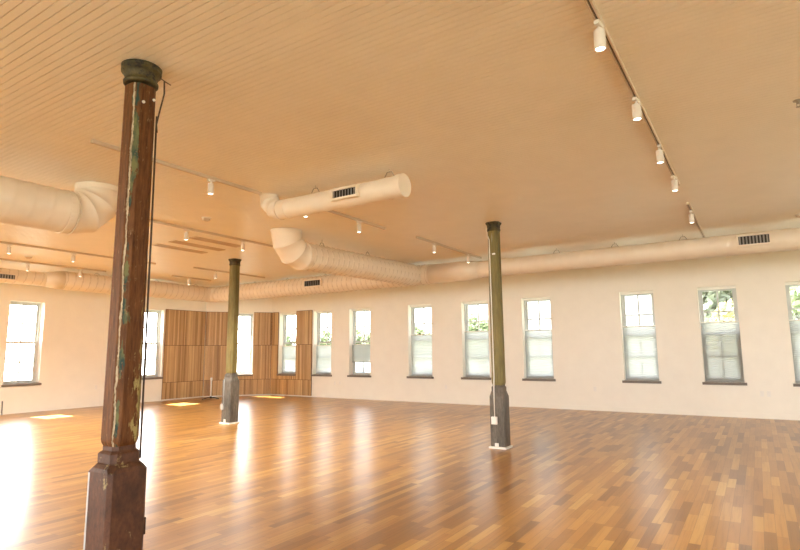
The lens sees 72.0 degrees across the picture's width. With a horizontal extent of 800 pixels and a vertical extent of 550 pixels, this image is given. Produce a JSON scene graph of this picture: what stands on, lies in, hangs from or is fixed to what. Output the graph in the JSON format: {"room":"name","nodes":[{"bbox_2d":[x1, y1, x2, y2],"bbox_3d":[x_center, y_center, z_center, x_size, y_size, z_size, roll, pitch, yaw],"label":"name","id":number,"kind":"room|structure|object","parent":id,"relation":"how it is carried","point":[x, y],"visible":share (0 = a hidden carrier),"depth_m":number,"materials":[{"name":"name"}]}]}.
{"room":"empty event hall","nodes":[
{"label":"empty event hall","id":0,"kind":"room"},
{"bbox_2d":[0,282,205,409],"bbox_3d":[-11.808,1.494,12.106,0.300,3.600,17.700,-6,-9,32],"label":"wall","id":1,"kind":"structure","parent":0,"point":[74,325],"depth_m":15.55,"materials":[{"name":"beige paint"}]},
{"bbox_2d":[1,301,41,386],"bbox_3d":[-10.079,1.829,14.706,0.345,2.227,0.930,-6,-9,32],"label":"window","id":2,"kind":"structure","parent":1,"relation":"in","point":[35,342],"depth_m":14.89,"materials":[{"name":"white paint"}]},
{"bbox_2d":[0,396,201,414],"bbox_3d":[-11.663,3.208,11.771,0.020,0.110,17.680,-6,-9,32],"label":"baseboard","id":3,"kind":"structure","parent":1,"relation":"attached to","point":[37,409],"depth_m":15.29,"materials":[{"name":"beige paint"}]},
{"bbox_2d":[142,310,162,379],"bbox_3d":[-8.101,2.234,17.746,0.345,2.227,0.930,-6,-9,32],"label":"window","id":4,"kind":"structure","parent":1,"relation":"in","point":[155,375],"depth_m":18.04,"materials":[{"name":"white paint"}]},
{"bbox_2d":[161,382,176,399],"bbox_3d":[-7.578,3.795,18.072,0.033,0.540,0.526,-6,-9,32],"label":"wood panel","id":5,"kind":"object","parent":1,"relation":"attached to","point":[168,388],"visible":1,"depth_m":18.05,"materials":[{"name":"brown wood"}]},
{"bbox_2d":[162,345,184,382],"bbox_3d":[-7.515,2.943,18.302,0.033,1.210,0.788,-6,-9,32],"label":"wood panel","id":6,"kind":"object","parent":1,"relation":"attached to","point":[174,355],"visible":1,"depth_m":18.27,"materials":[{"name":"brown wood"}]},
{"bbox_2d":[164,309,186,344],"bbox_3d":[-7.526,1.757,18.467,0.033,1.185,0.788,-6,-9,32],"label":"wood panel","id":7,"kind":"object","parent":1,"relation":"attached to","point":[175,320],"visible":1,"depth_m":18.43,"materials":[{"name":"brown wood"}]},
{"bbox_2d":[176,381,189,397],"bbox_3d":[-7.293,3.854,18.510,0.033,0.540,0.526,-6,-9,32],"label":"wood panel","id":8,"kind":"object","parent":1,"relation":"attached to","point":[182,388],"visible":1,"depth_m":18.49,"materials":[{"name":"brown wood"}]},
{"bbox_2d":[184,345,204,380],"bbox_3d":[-7.087,3.031,18.959,0.033,1.210,0.788,-6,-9,32],"label":"wood panel","id":9,"kind":"object","parent":1,"relation":"attached to","point":[194,354],"visible":1,"depth_m":18.93,"materials":[{"name":"brown wood"}]},
{"bbox_2d":[185,310,205,344],"bbox_3d":[-7.098,1.845,19.124,0.033,1.185,0.788,-6,-9,32],"label":"wood panel","id":10,"kind":"object","parent":1,"relation":"attached to","point":[195,320],"visible":1,"depth_m":19.10,"materials":[{"name":"brown wood"}]},
{"bbox_2d":[190,380,202,396],"bbox_3d":[-7.008,3.912,18.948,0.033,0.540,0.526,-6,-9,32],"label":"wood panel","id":11,"kind":"object","parent":1,"relation":"attached to","point":[196,387],"visible":1,"depth_m":18.93,"materials":[{"name":"brown wood"}]},
{"bbox_2d":[203,297,272,394],"bbox_3d":[-5.830,2.522,19.886,2.309,3.600,0.300,2,-8,-17],"label":"wall","id":12,"kind":"structure","parent":0,"point":[249,306],"depth_m":19.99,"materials":[{"name":"beige paint"}]},
{"bbox_2d":[203,380,216,395],"bbox_3d":[-6.633,3.950,19.247,0.455,0.540,0.033,2,-8,-17],"label":"wood panel","id":13,"kind":"object","parent":12,"relation":"attached to","point":[207,383],"visible":0.88,"depth_m":19.23,"materials":[{"name":"brown wood"}]},
{"bbox_2d":[204,345,226,379],"bbox_3d":[-6.466,3.090,19.423,0.824,1.210,0.033,2,-8,-17],"label":"wood panel","id":14,"kind":"object","parent":12,"relation":"attached to","point":[215,355],"visible":0.79,"depth_m":19.39,"materials":[{"name":"brown wood"}]},
{"bbox_2d":[205,312,227,344],"bbox_3d":[-6.477,1.904,19.588,0.824,1.185,0.033,2,-8,-17],"label":"wood panel","id":15,"kind":"object","parent":12,"relation":"attached to","point":[216,322],"visible":0.87,"depth_m":19.56,"materials":[{"name":"brown wood"}]},
{"bbox_2d":[217,380,222,395],"bbox_3d":[-6.199,3.965,19.384,0.455,0.540,0.033,2,-8,-17],"label":"wood panel","id":16,"kind":"object","parent":12,"relation":"attached to","point":[219,382],"visible":0.37,"depth_m":19.32,"materials":[{"name":"brown wood"}]},
{"bbox_2d":[203,394,269,396],"bbox_3d":[-5.765,4.269,19.489,2.269,0.030,0.022,2,-8,-18],"label":"baseboard","id":17,"kind":"structure","parent":12,"relation":"attached to","point":[256,394],"depth_m":19.56,"materials":[{"name":"beige paint"}]},
{"bbox_2d":[239,379,243,394],"bbox_3d":[-5.765,3.980,19.521,0.455,0.540,0.033,2,-8,-17],"label":"wood panel","id":18,"kind":"object","parent":12,"relation":"attached to","point":[241,381],"visible":0.38,"depth_m":19.55,"materials":[{"name":"brown wood"}]},
{"bbox_2d":[237,314,252,375],"bbox_3d":[-5.729,2.510,19.886,0.850,2.227,0.345,2,-8,-17],"label":"window","id":19,"kind":"structure","parent":12,"relation":"in","point":[248,373],"depth_m":20.02,"materials":[{"name":"white paint"}]},
{"bbox_2d":[238,376,251,378],"bbox_3d":[-5.677,3.652,19.596,0.820,0.130,0.034,2,-8,-18],"label":"wood panel","id":20,"kind":"object","parent":12,"relation":"attached to","point":[239,377],"visible":0.6,"depth_m":19.62,"materials":[{"name":"brown wood"}]},
{"bbox_2d":[244,379,257,394],"bbox_3d":[-5.331,3.995,19.657,0.455,0.540,0.033,2,-8,-17],"label":"wood panel","id":21,"kind":"object","parent":12,"relation":"attached to","point":[250,385],"visible":1,"depth_m":19.64,"materials":[{"name":"brown wood"}]},
{"bbox_2d":[252,345,270,378],"bbox_3d":[-4.990,3.141,19.888,0.633,1.210,0.034,2,-8,-17],"label":"wood panel","id":22,"kind":"object","parent":12,"relation":"attached to","point":[261,353],"visible":1,"depth_m":19.87,"materials":[{"name":"brown wood"}]},
{"bbox_2d":[253,312,271,344],"bbox_3d":[-5.000,1.955,20.053,0.633,1.185,0.034,2,-8,-17],"label":"wood panel","id":23,"kind":"object","parent":12,"relation":"attached to","point":[262,321],"visible":1,"depth_m":20.04,"materials":[{"name":"brown wood"}]},
{"bbox_2d":[257,379,269,393],"bbox_3d":[-4.897,4.010,19.794,0.455,0.540,0.033,2,-8,-17],"label":"wood panel","id":24,"kind":"object","parent":12,"relation":"attached to","point":[263,385],"visible":1,"depth_m":19.78,"materials":[{"name":"brown wood"}]},
{"bbox_2d":[0,0,799,286],"bbox_3d":[-1.333,-1.226,6.853,23.982,0.150,19.835,-6,-9,32],"label":"ceiling","id":25,"kind":"structure","parent":0,"point":[508,112],"depth_m":5.00,"materials":[{"name":"beige paint"}]},
{"bbox_2d":[0,258,105,271],"bbox_3d":[-8.526,-0.311,12.282,0.040,0.036,3.974,-6,-9,32],"label":"track","id":26,"kind":"object","parent":25,"relation":"attached to","point":[0,258],"visible":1,"depth_m":12.85,"materials":[{"name":"white metal"}]},
{"bbox_2d":[0,176,117,234],"bbox_3d":[-6.069,-1.240,3.476,0.534,0.667,8.837,-6,-9,32],"label":"spiral duct","id":27,"kind":"object","parent":25,"relation":"hanging from","point":[91,205],"visible":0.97,"depth_m":6.35,"materials":[{"name":"white metal"}]},
{"bbox_2d":[0,241,155,264],"bbox_3d":[-6.781,-0.481,11.175,0.040,0.036,3.984,-6,-9,32],"label":"track","id":28,"kind":"object","parent":25,"relation":"attached to","point":[3,242],"visible":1,"depth_m":11.04,"materials":[{"name":"white metal"}]},
{"bbox_2d":[6,244,12,253],"bbox_3d":[-7.327,-0.489,10.319,0.090,0.184,0.072,6,-11,-41],"label":"track light","id":29,"kind":"object","parent":28,"relation":"hanging from","point":[9,248],"visible":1,"depth_m":10.30,"materials":[{"name":"white metal"}]},
{"bbox_2d":[71,253,75,261],"bbox_3d":[-6.699,-0.360,11.285,0.072,0.184,0.090,-6,-10,35],"label":"track light","id":30,"kind":"object","parent":28,"relation":"hanging from","point":[74,254],"visible":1,"depth_m":11.26,"materials":[{"name":"white metal"}]},
{"bbox_2d":[0,268,218,301],"bbox_3d":[-10.212,-0.281,10.592,0.616,0.530,16.416,-6,-9,33],"label":"spiral duct","id":31,"kind":"object","parent":25,"relation":"hanging from","point":[62,280],"visible":0.79,"depth_m":13.89,"materials":[{"name":"white metal"}]},
{"bbox_2d":[0,272,16,280],"bbox_3d":[-8.886,0.028,12.285,0.112,0.150,0.550,-6,-9,32],"label":"register","id":32,"kind":"object","parent":31,"relation":"attached to","point":[4,276],"depth_m":12.36,"materials":[{"name":"beige paint"}]},
{"bbox_2d":[90,139,261,194],"bbox_3d":[-2.433,-1.195,6.334,0.040,0.036,2.214,-6,-9,32],"label":"track","id":33,"kind":"object","parent":25,"relation":"attached to","point":[93,141],"visible":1,"depth_m":6.30,"materials":[{"name":"white metal"}]},
{"bbox_2d":[207,178,214,194],"bbox_3d":[-2.261,-1.056,6.582,0.072,0.184,0.090,-7,-10,37],"label":"track light","id":34,"kind":"object","parent":33,"relation":"hanging from","point":[210,185],"visible":1,"depth_m":6.55,"materials":[{"name":"white metal"}]},
{"bbox_2d":[152,243,207,253],"bbox_3d":[-4.420,-0.526,11.085,0.200,0.014,1.160,-6,-9,32],"label":"ceiling vent","id":35,"kind":"object","parent":25,"relation":"in","point":[157,244],"visible":0.94,"depth_m":11.03,"materials":[{"name":"brown wood"}]},
{"bbox_2d":[172,275,210,280],"bbox_3d":[-5.797,0.090,15.344,0.040,0.036,1.264,-6,-9,32],"label":"track","id":36,"kind":"object","parent":25,"relation":"attached to","point":[172,275],"visible":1,"depth_m":15.31,"materials":[{"name":"white metal"}]},
{"bbox_2d":[115,212,272,246],"bbox_3d":[-3.310,-0.727,9.633,0.040,0.036,3.724,-6,-9,32],"label":"track","id":37,"kind":"object","parent":25,"relation":"attached to","point":[154,221],"visible":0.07,"depth_m":9.57,"materials":[{"name":"white metal"}]},
{"bbox_2d":[184,229,189,239],"bbox_3d":[-3.574,-0.677,9.211,0.090,0.184,0.072,7,-11,-42],"label":"track light","id":38,"kind":"object","parent":37,"relation":"hanging from","point":[186,234],"visible":1,"depth_m":9.18,"materials":[{"name":"white metal"}]},
{"bbox_2d":[241,241,244,250],"bbox_3d":[-2.918,-0.543,10.219,0.072,0.184,0.090,-6,-9,32],"label":"track light","id":39,"kind":"object","parent":37,"relation":"hanging from","point":[243,242],"visible":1,"depth_m":10.19,"materials":[{"name":"white metal"}]},
{"bbox_2d":[168,240,224,250],"bbox_3d":[-3.963,-0.570,10.800,0.200,0.014,1.170,-6,-9,32],"label":"ceiling vent","id":40,"kind":"object","parent":25,"relation":"in","point":[173,241],"visible":1,"depth_m":10.75,"materials":[{"name":"brown wood"}]},
{"bbox_2d":[201,217,211,221],"bbox_3d":[-3.025,-0.866,8.602,0.150,0.050,0.150,-6,-9,32],"label":"smoke detector","id":41,"kind":"object","parent":25,"relation":"attached to","point":[206,219],"visible":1,"depth_m":8.56,"materials":[{"name":"white plastic"}]},
{"bbox_2d":[189,236,240,246],"bbox_3d":[-3.478,-0.623,10.449,0.200,0.014,1.100,-6,-9,32],"label":"ceiling vent","id":42,"kind":"object","parent":25,"relation":"in","point":[194,237],"visible":0.87,"depth_m":10.38,"materials":[{"name":"brown wood"}]},
{"bbox_2d":[193,267,264,277],"bbox_3d":[-4.409,-0.053,14.406,0.040,0.036,2.314,-6,-9,32],"label":"track","id":43,"kind":"object","parent":25,"relation":"attached to","point":[193,267],"visible":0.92,"depth_m":14.19,"materials":[{"name":"white metal"}]},
{"bbox_2d":[259,169,410,219],"bbox_3d":[-0.918,-0.973,6.840,2.304,0.370,0.307,-6,-9,32],"label":"spiral duct","id":44,"kind":"object","parent":25,"relation":"hanging from","point":[399,185],"visible":1,"depth_m":6.59,"materials":[{"name":"white metal"}]},
{"bbox_2d":[330,184,359,201],"bbox_3d":[-0.637,-0.968,6.541,0.400,0.145,0.112,-6,-9,32],"label":"register","id":45,"kind":"object","parent":44,"relation":"attached to","point":[350,193],"depth_m":6.50,"materials":[{"name":"beige paint"}]},
{"bbox_2d":[270,228,421,285],"bbox_3d":[-0.895,-0.222,11.172,0.544,0.657,4.537,-6,-9,32],"label":"spiral duct","id":46,"kind":"object","parent":25,"relation":"hanging from","point":[289,244],"visible":1,"depth_m":10.35,"materials":[{"name":"white metal"}]},
{"bbox_2d":[327,210,385,229],"bbox_3d":[-0.855,-0.913,8.463,0.040,0.036,2.194,-6,-9,32],"label":"track","id":47,"kind":"object","parent":25,"relation":"attached to","point":[332,211],"visible":0.52,"depth_m":8.69,"materials":[{"name":"white metal"}]},
{"bbox_2d":[356,221,361,232],"bbox_3d":[-0.651,-0.767,8.761,0.072,0.184,0.090,-8,-11,42],"label":"track light","id":48,"kind":"object","parent":47,"relation":"hanging from","point":[359,222],"visible":1,"depth_m":8.73,"materials":[{"name":"white metal"}]},
{"bbox_2d":[416,236,481,258],"bbox_3d":[1.067,-0.540,11.268,0.040,0.036,2.814,-6,-9,32],"label":"track","id":49,"kind":"object","parent":25,"relation":"attached to","point":[417,237],"visible":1,"depth_m":11.09,"materials":[{"name":"white metal"}]},
{"bbox_2d":[432,243,435,252],"bbox_3d":[0.659,-0.520,10.625,0.072,0.184,0.090,-5,-9,28],"label":"track light","id":50,"kind":"object","parent":49,"relation":"hanging from","point":[433,247],"visible":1,"depth_m":10.60,"materials":[{"name":"white metal"}]},
{"bbox_2d":[466,254,469,262],"bbox_3d":[1.466,-0.354,11.866,0.072,0.184,0.090,-3,-8,17],"label":"track light","id":51,"kind":"object","parent":49,"relation":"hanging from","point":[467,257],"visible":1,"depth_m":11.84,"materials":[{"name":"white metal"}]},
{"bbox_2d":[214,227,799,301],"bbox_3d":[3.181,-0.287,11.416,20.801,0.535,0.533,-6,-9,32],"label":"spiral duct","id":52,"kind":"object","parent":25,"relation":"hanging from","point":[784,239],"visible":0.85,"depth_m":11.23,"materials":[{"name":"white metal"}]},
{"bbox_2d":[303,278,321,287],"bbox_3d":[-2.314,0.221,14.684,0.620,0.200,0.112,-6,-9,32],"label":"register","id":53,"kind":"object","parent":52,"relation":"attached to","point":[307,282],"depth_m":14.66,"materials":[{"name":"beige paint"}]},
{"bbox_2d":[736,232,771,246],"bbox_3d":[6.049,-0.600,9.411,0.500,0.200,0.112,-6,-9,32],"label":"register","id":54,"kind":"object","parent":52,"relation":"attached to","point":[757,239],"depth_m":9.38,"materials":[{"name":"beige paint"}]},
{"bbox_2d":[584,0,679,185],"bbox_3d":[2.014,-1.469,4.659,0.040,0.036,5.644,-6,-9,32],"label":"track","id":55,"kind":"object","parent":25,"relation":"attached to","point":[590,4],"visible":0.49,"depth_m":4.19,"materials":[{"name":"white metal"}]},
{"bbox_2d":[593,19,605,51],"bbox_3d":[1.267,-1.518,3.495,0.072,0.184,0.090,-7,-10,38],"label":"track light","id":56,"kind":"object","parent":55,"relation":"hanging from","point":[599,34],"visible":1,"depth_m":3.47,"materials":[{"name":"white metal"}]},
{"bbox_2d":[632,96,641,120],"bbox_3d":[1.961,-1.376,4.561,0.072,0.184,0.090,-8,-11,44],"label":"track light","id":57,"kind":"object","parent":55,"relation":"hanging from","point":[636,107],"visible":1,"depth_m":4.53,"materials":[{"name":"white metal"}]},
{"bbox_2d":[656,144,663,163],"bbox_3d":[2.655,-1.234,5.628,0.072,0.184,0.090,-5,-9,27],"label":"track light","id":58,"kind":"object","parent":55,"relation":"hanging from","point":[659,153],"visible":1,"depth_m":5.60,"materials":[{"name":"white metal"}]},
{"bbox_2d":[671,175,677,191],"bbox_3d":[3.305,-1.100,6.627,0.090,0.184,0.072,7,-11,-42],"label":"track light","id":59,"kind":"object","parent":55,"relation":"hanging from","point":[674,183],"visible":1,"depth_m":6.60,"materials":[{"name":"white metal"}]},
{"bbox_2d":[686,202,705,237],"bbox_3d":[4.971,-0.863,9.203,0.040,0.036,3.094,-6,-9,32],"label":"track","id":60,"kind":"object","parent":25,"relation":"attached to","point":[687,203],"visible":0.74,"depth_m":9.00,"materials":[{"name":"white metal"}]},
{"bbox_2d":[689,210,694,222],"bbox_3d":[4.400,-0.876,8.310,0.072,0.184,0.090,-5,-9,31],"label":"track light","id":61,"kind":"object","parent":60,"relation":"hanging from","point":[691,216],"visible":1,"depth_m":8.28,"materials":[{"name":"white metal"}]},
{"bbox_2d":[792,99,799,107],"bbox_3d":[3.403,-1.464,4.703,0.076,0.058,0.076,-6,-9,32],"label":"sprinkler","id":62,"kind":"object","parent":25,"relation":"attached to","point":[797,101],"visible":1,"depth_m":4.70,"materials":[{"name":"metal"}]},
{"bbox_2d":[0,395,799,549],"bbox_3d":[-1.358,2.525,6.237,23.982,0.250,20.079,-6,-9,32],"label":"floor","id":63,"kind":"structure","parent":0,"point":[295,472],"depth_m":6.63,"materials":[{"name":"brown wood"}]},
{"bbox_2d":[83,59,170,549],"bbox_3d":[-1.886,0.254,3.841,0.283,3.597,0.311,-6,-9,32],"label":"column","id":64,"kind":"structure","parent":63,"relation":"on","point":[115,519],"depth_m":3.74,"materials":[{"name":"brown metal"}]},
{"bbox_2d":[202,378,218,399],"bbox_3d":[-6.291,3.760,18.252,0.525,0.705,0.501,-6,-9,32],"label":"pole stand","id":65,"kind":"object","parent":63,"relation":"on","point":[210,378],"visible":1,"depth_m":18.28,"materials":[{"name":"white plastic"}]},
{"bbox_2d":[219,258,241,423],"bbox_3d":[-3.712,1.429,12.165,0.310,3.598,0.330,-6,-9,32],"label":"column","id":66,"kind":"structure","parent":63,"relation":"on","point":[229,406],"depth_m":12.05,"materials":[{"name":"green metal"}]},
{"bbox_2d":[485,221,512,449],"bbox_3d":[1.555,0.919,8.849,0.285,3.598,0.312,-6,-9,32],"label":"column","id":67,"kind":"structure","parent":63,"relation":"on","point":[499,397],"depth_m":8.74,"materials":[{"name":"brown metal"}]},
{"bbox_2d":[272,250,799,414],"bbox_3d":[4.603,1.655,14.346,21.910,3.600,0.300,-6,-9,32],"label":"wall","id":68,"kind":"structure","parent":0,"point":[587,326],"depth_m":14.05,"materials":[{"name":"beige paint"}]},
{"bbox_2d":[270,379,277,393],"bbox_3d":[-4.502,4.001,19.756,0.388,0.540,0.033,-6,-9,32],"label":"wood panel","id":69,"kind":"object","parent":68,"relation":"attached to","point":[274,382],"visible":1,"depth_m":19.74,"materials":[{"name":"brown wood"}]},
{"bbox_2d":[271,345,277,378],"bbox_3d":[-4.536,3.137,19.893,0.327,1.210,0.033,-6,-9,32],"label":"wood panel","id":70,"kind":"object","parent":68,"relation":"attached to","point":[274,348],"visible":1,"depth_m":19.87,"materials":[{"name":"brown wood"}]},
{"bbox_2d":[271,312,278,344],"bbox_3d":[-4.547,1.951,20.058,0.327,1.185,0.033,-6,-9,32],"label":"wood panel","id":71,"kind":"object","parent":68,"relation":"attached to","point":[275,315],"visible":1,"depth_m":20.04,"materials":[{"name":"brown wood"}]},
{"bbox_2d":[278,379,286,394],"bbox_3d":[-4.176,3.969,19.548,0.388,0.540,0.033,-6,-9,32],"label":"wood panel","id":72,"kind":"object","parent":68,"relation":"attached to","point":[281,382],"visible":1,"depth_m":19.53,"materials":[{"name":"brown wood"}]},
{"bbox_2d":[277,375,294,378],"bbox_3d":[-4.024,3.622,19.495,0.880,0.130,0.033,-6,-9,32],"label":"wood panel","id":73,"kind":"object","parent":68,"relation":"attached to","point":[278,376],"visible":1,"depth_m":19.49,"materials":[{"name":"brown wood"}]},
{"bbox_2d":[277,314,295,375],"bbox_3d":[-3.961,2.477,19.770,0.900,2.227,0.345,-6,-9,32],"label":"window","id":74,"kind":"structure","parent":68,"relation":"in","point":[285,329],"depth_m":20.03,"materials":[{"name":"white paint"}]},
{"bbox_2d":[282,313,295,372],"bbox_3d":[-3.951,2.443,19.791,0.802,2.149,0.053,-6,-9,32],"label":"window shade","id":75,"kind":"object","parent":74,"relation":"attached to","point":[288,352],"visible":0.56,"depth_m":19.76,"materials":[{"name":"white fabric"}]},
{"bbox_2d":[286,379,294,394],"bbox_3d":[-3.849,3.937,19.340,0.388,0.540,0.033,-6,-9,32],"label":"wood panel","id":76,"kind":"object","parent":68,"relation":"attached to","point":[289,382],"visible":1,"depth_m":19.33,"materials":[{"name":"brown wood"}]},
{"bbox_2d":[294,379,302,394],"bbox_3d":[-3.523,3.905,19.131,0.388,0.540,0.033,-6,-9,32],"label":"wood panel","id":77,"kind":"object","parent":68,"relation":"attached to","point":[298,384],"visible":1,"depth_m":19.12,"materials":[{"name":"brown wood"}]},
{"bbox_2d":[295,344,311,379],"bbox_3d":[-3.350,3.021,19.137,0.735,1.210,0.033,-6,-9,32],"label":"wood panel","id":78,"kind":"object","parent":68,"relation":"attached to","point":[303,366],"visible":1,"depth_m":19.11,"materials":[{"name":"brown wood"}]},
{"bbox_2d":[296,310,312,343],"bbox_3d":[-3.361,1.835,19.302,0.735,1.185,0.033,-6,-9,32],"label":"wood panel","id":79,"kind":"object","parent":68,"relation":"attached to","point":[304,318],"visible":1,"depth_m":19.28,"materials":[{"name":"brown wood"}]},
{"bbox_2d":[302,380,311,395],"bbox_3d":[-3.196,3.873,18.923,0.388,0.540,0.033,-6,-9,32],"label":"wood panel","id":80,"kind":"object","parent":68,"relation":"attached to","point":[307,384],"visible":1,"depth_m":18.90,"materials":[{"name":"brown wood"}]},
{"bbox_2d":[311,312,331,376],"bbox_3d":[-2.595,2.343,18.899,0.890,2.227,0.345,-6,-9,32],"label":"window","id":81,"kind":"structure","parent":68,"relation":"in","point":[318,314],"depth_m":19.19,"materials":[{"name":"white paint"}]},
{"bbox_2d":[316,311,330,373],"bbox_3d":[-2.585,2.309,18.920,0.792,2.149,0.053,-6,-9,32],"label":"window shade","id":82,"kind":"object","parent":81,"relation":"attached to","point":[323,352],"visible":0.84,"depth_m":18.89,"materials":[{"name":"white fabric"}]},
{"bbox_2d":[347,310,370,376],"bbox_3d":[-1.255,2.212,18.044,0.940,2.227,0.345,-6,-9,32],"label":"window","id":83,"kind":"structure","parent":68,"relation":"in","point":[355,374],"depth_m":18.21,"materials":[{"name":"white paint"}]},
{"bbox_2d":[352,308,369,361],"bbox_3d":[-1.247,1.984,18.092,0.842,1.759,0.053,-6,-9,32],"label":"window shade","id":84,"kind":"object","parent":83,"relation":"attached to","point":[360,352],"visible":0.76,"depth_m":18.06,"materials":[{"name":"white fabric"}]},
{"bbox_2d":[407,306,433,378],"bbox_3d":[0.669,2.024,16.817,0.920,2.227,0.345,-6,-9,32],"label":"window","id":85,"kind":"structure","parent":68,"relation":"in","point":[413,323],"depth_m":17.07,"materials":[{"name":"white paint"}]},
{"bbox_2d":[410,304,431,375],"bbox_3d":[0.679,1.989,16.838,0.822,2.149,0.053,-6,-9,32],"label":"window shade","id":86,"kind":"object","parent":85,"relation":"attached to","point":[421,344],"visible":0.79,"depth_m":16.81,"materials":[{"name":"white fabric"}]},
{"bbox_2d":[461,303,490,379],"bbox_3d":[2.216,1.872,15.832,0.920,2.227,0.345,-6,-9,32],"label":"window","id":87,"kind":"structure","parent":68,"relation":"in","point":[467,321],"depth_m":16.06,"materials":[{"name":"white paint"}]},
{"bbox_2d":[463,301,489,376],"bbox_3d":[2.226,1.838,15.852,0.822,2.149,0.053,-6,-9,32],"label":"window shade","id":88,"kind":"object","parent":87,"relation":"attached to","point":[476,342],"visible":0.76,"depth_m":15.82,"materials":[{"name":"white fabric"}]},
{"bbox_2d":[271,394,799,419],"bbox_3d":[4.545,3.364,13.964,21.880,0.110,0.020,-6,-9,32],"label":"baseboard","id":89,"kind":"structure","parent":68,"relation":"attached to","point":[511,404],"depth_m":13.83,"materials":[{"name":"beige paint"}]},
{"bbox_2d":[522,299,555,380],"bbox_3d":[3.743,1.723,14.858,0.895,2.227,0.345,-6,-9,32],"label":"window","id":90,"kind":"structure","parent":68,"relation":"in","point":[526,319],"depth_m":15.09,"materials":[{"name":"white paint"}]},
{"bbox_2d":[523,297,553,377],"bbox_3d":[3.753,1.688,14.879,0.797,2.149,0.053,-6,-9,32],"label":"window shade","id":91,"kind":"object","parent":90,"relation":"attached to","point":[538,343],"visible":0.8,"depth_m":14.84,"materials":[{"name":"white fabric"}]},
{"bbox_2d":[621,293,661,383],"bbox_3d":[5.875,1.514,13.498,0.870,2.227,0.345,-6,-9,32],"label":"window","id":92,"kind":"structure","parent":68,"relation":"in","point":[623,305],"depth_m":13.66,"materials":[{"name":"white paint"}]},
{"bbox_2d":[620,291,658,379],"bbox_3d":[5.885,1.479,13.519,0.772,2.149,0.053,-6,-9,32],"label":"window shade","id":93,"kind":"object","parent":92,"relation":"attached to","point":[640,343],"visible":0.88,"depth_m":13.47,"materials":[{"name":"white fabric"}]},
{"bbox_2d":[698,288,746,385],"bbox_3d":[7.323,1.372,12.575,0.865,2.227,0.345,-6,-9,32],"label":"window","id":94,"kind":"structure","parent":68,"relation":"in","point":[700,296],"depth_m":12.64,"materials":[{"name":"white paint"}]},
{"bbox_2d":[697,286,743,381],"bbox_3d":[7.333,1.337,12.596,0.767,2.149,0.053,-6,-9,32],"label":"window shade","id":95,"kind":"object","parent":94,"relation":"attached to","point":[722,353],"visible":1,"depth_m":12.55,"materials":[{"name":"white fabric"}]},
{"bbox_2d":[785,284,799,386],"bbox_3d":[8.745,1.233,11.668,0.870,2.227,0.345,-6,-9,32],"label":"window","id":96,"kind":"structure","parent":68,"relation":"in","point":[787,287],"depth_m":12.02,"materials":[{"name":"white paint"}]},
{"bbox_2d":[785,282,799,382],"bbox_3d":[8.755,1.198,11.689,0.772,2.149,0.053,-6,-9,32],"label":"window shade","id":97,"kind":"object","parent":96,"relation":"attached to","point":[794,324],"visible":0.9,"depth_m":11.83,"materials":[{"name":"white fabric"}]},
{"label":"outside","id":98,"kind":"structure","parent":0,"visible":0},
{"label":"ground","id":99,"kind":"structure","parent":98,"visible":0},
{"bbox_2d":[286,333,295,345],"bbox_3d":[-14.833,10.787,66.839,6.128,8.348,6.011,-6,-9,32],"label":"tree","id":100,"kind":"object","parent":99,"relation":"on","point":[288,337],"visible":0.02,"depth_m":66.99,"materials":[{"name":"green plant"}]},
{"bbox_2d":[320,328,330,344],"bbox_3d":[-8.990,10.268,64.060,6.758,8.504,4.334,1,-8,-11],"label":"tree","id":101,"kind":"object","parent":99,"relation":"on","point":[324,333],"visible":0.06,"depth_m":63.60,"materials":[{"name":"green plant"}]},
{"bbox_2d":[356,327,369,343],"bbox_3d":[-3.248,9.618,59.499,6.259,8.430,5.863,-6,-9,32],"label":"tree","id":102,"kind":"object","parent":99,"relation":"on","point":[358,332],"visible":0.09,"depth_m":58.37,"materials":[{"name":"green plant"}]},
{"bbox_2d":[356,362,369,371],"bbox_3d":[-0.317,9.849,49.314,11.600,5.100,4.600,-6,-9,32],"label":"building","id":103,"kind":"structure","parent":99,"relation":"on","point":[359,365],"depth_m":49.03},
{"bbox_2d":[415,325,431,334],"bbox_3d":[2.642,9.133,55.788,5.247,8.260,5.370,-6,-9,32],"label":"tree","id":104,"kind":"object","parent":99,"relation":"on","point":[417,331],"visible":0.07,"depth_m":56.05,"materials":[{"name":"green plant"}]},
{"bbox_2d":[468,313,487,330],"bbox_3d":[7.738,8.160,52.331,5.207,9.139,5.681,3,-9,-26],"label":"tree","id":105,"kind":"object","parent":99,"relation":"on","point":[483,327],"visible":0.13,"depth_m":52.72,"materials":[{"name":"green plant"}]},
{"bbox_2d":[702,290,734,321],"bbox_3d":[16.339,4.041,29.532,4.692,10.853,5.429,-6,-9,32],"label":"tree","id":106,"kind":"object","parent":99,"relation":"on","point":[710,298],"visible":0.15,"depth_m":27.88,"materials":[{"name":"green plant"}]},
{"bbox_2d":[711,299,734,321],"bbox_3d":[14.050,4.708,22.146,2.782,7.541,2.840,-6,-9,32],"label":"tree","id":107,"kind":"object","parent":99,"relation":"on","point":[725,317],"visible":0.06,"depth_m":22.63,"materials":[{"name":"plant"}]},
{"bbox_2d":[790,286,799,316],"bbox_3d":[20.573,2.955,23.857,6.792,11.363,5.783,-1,-8,1],"label":"tree","id":108,"kind":"object","parent":99,"relation":"on","point":[796,298],"visible":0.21,"depth_m":25.35,"materials":[{"name":"green plant"}]},
{"bbox_2d":[790,287,799,319],"bbox_3d":[22.009,5.044,32.701,5.270,9.639,4.912,-6,-9,32],"label":"tree","id":109,"kind":"object","parent":99,"relation":"on","point":[797,315],"visible":0.02,"depth_m":31.67,"materials":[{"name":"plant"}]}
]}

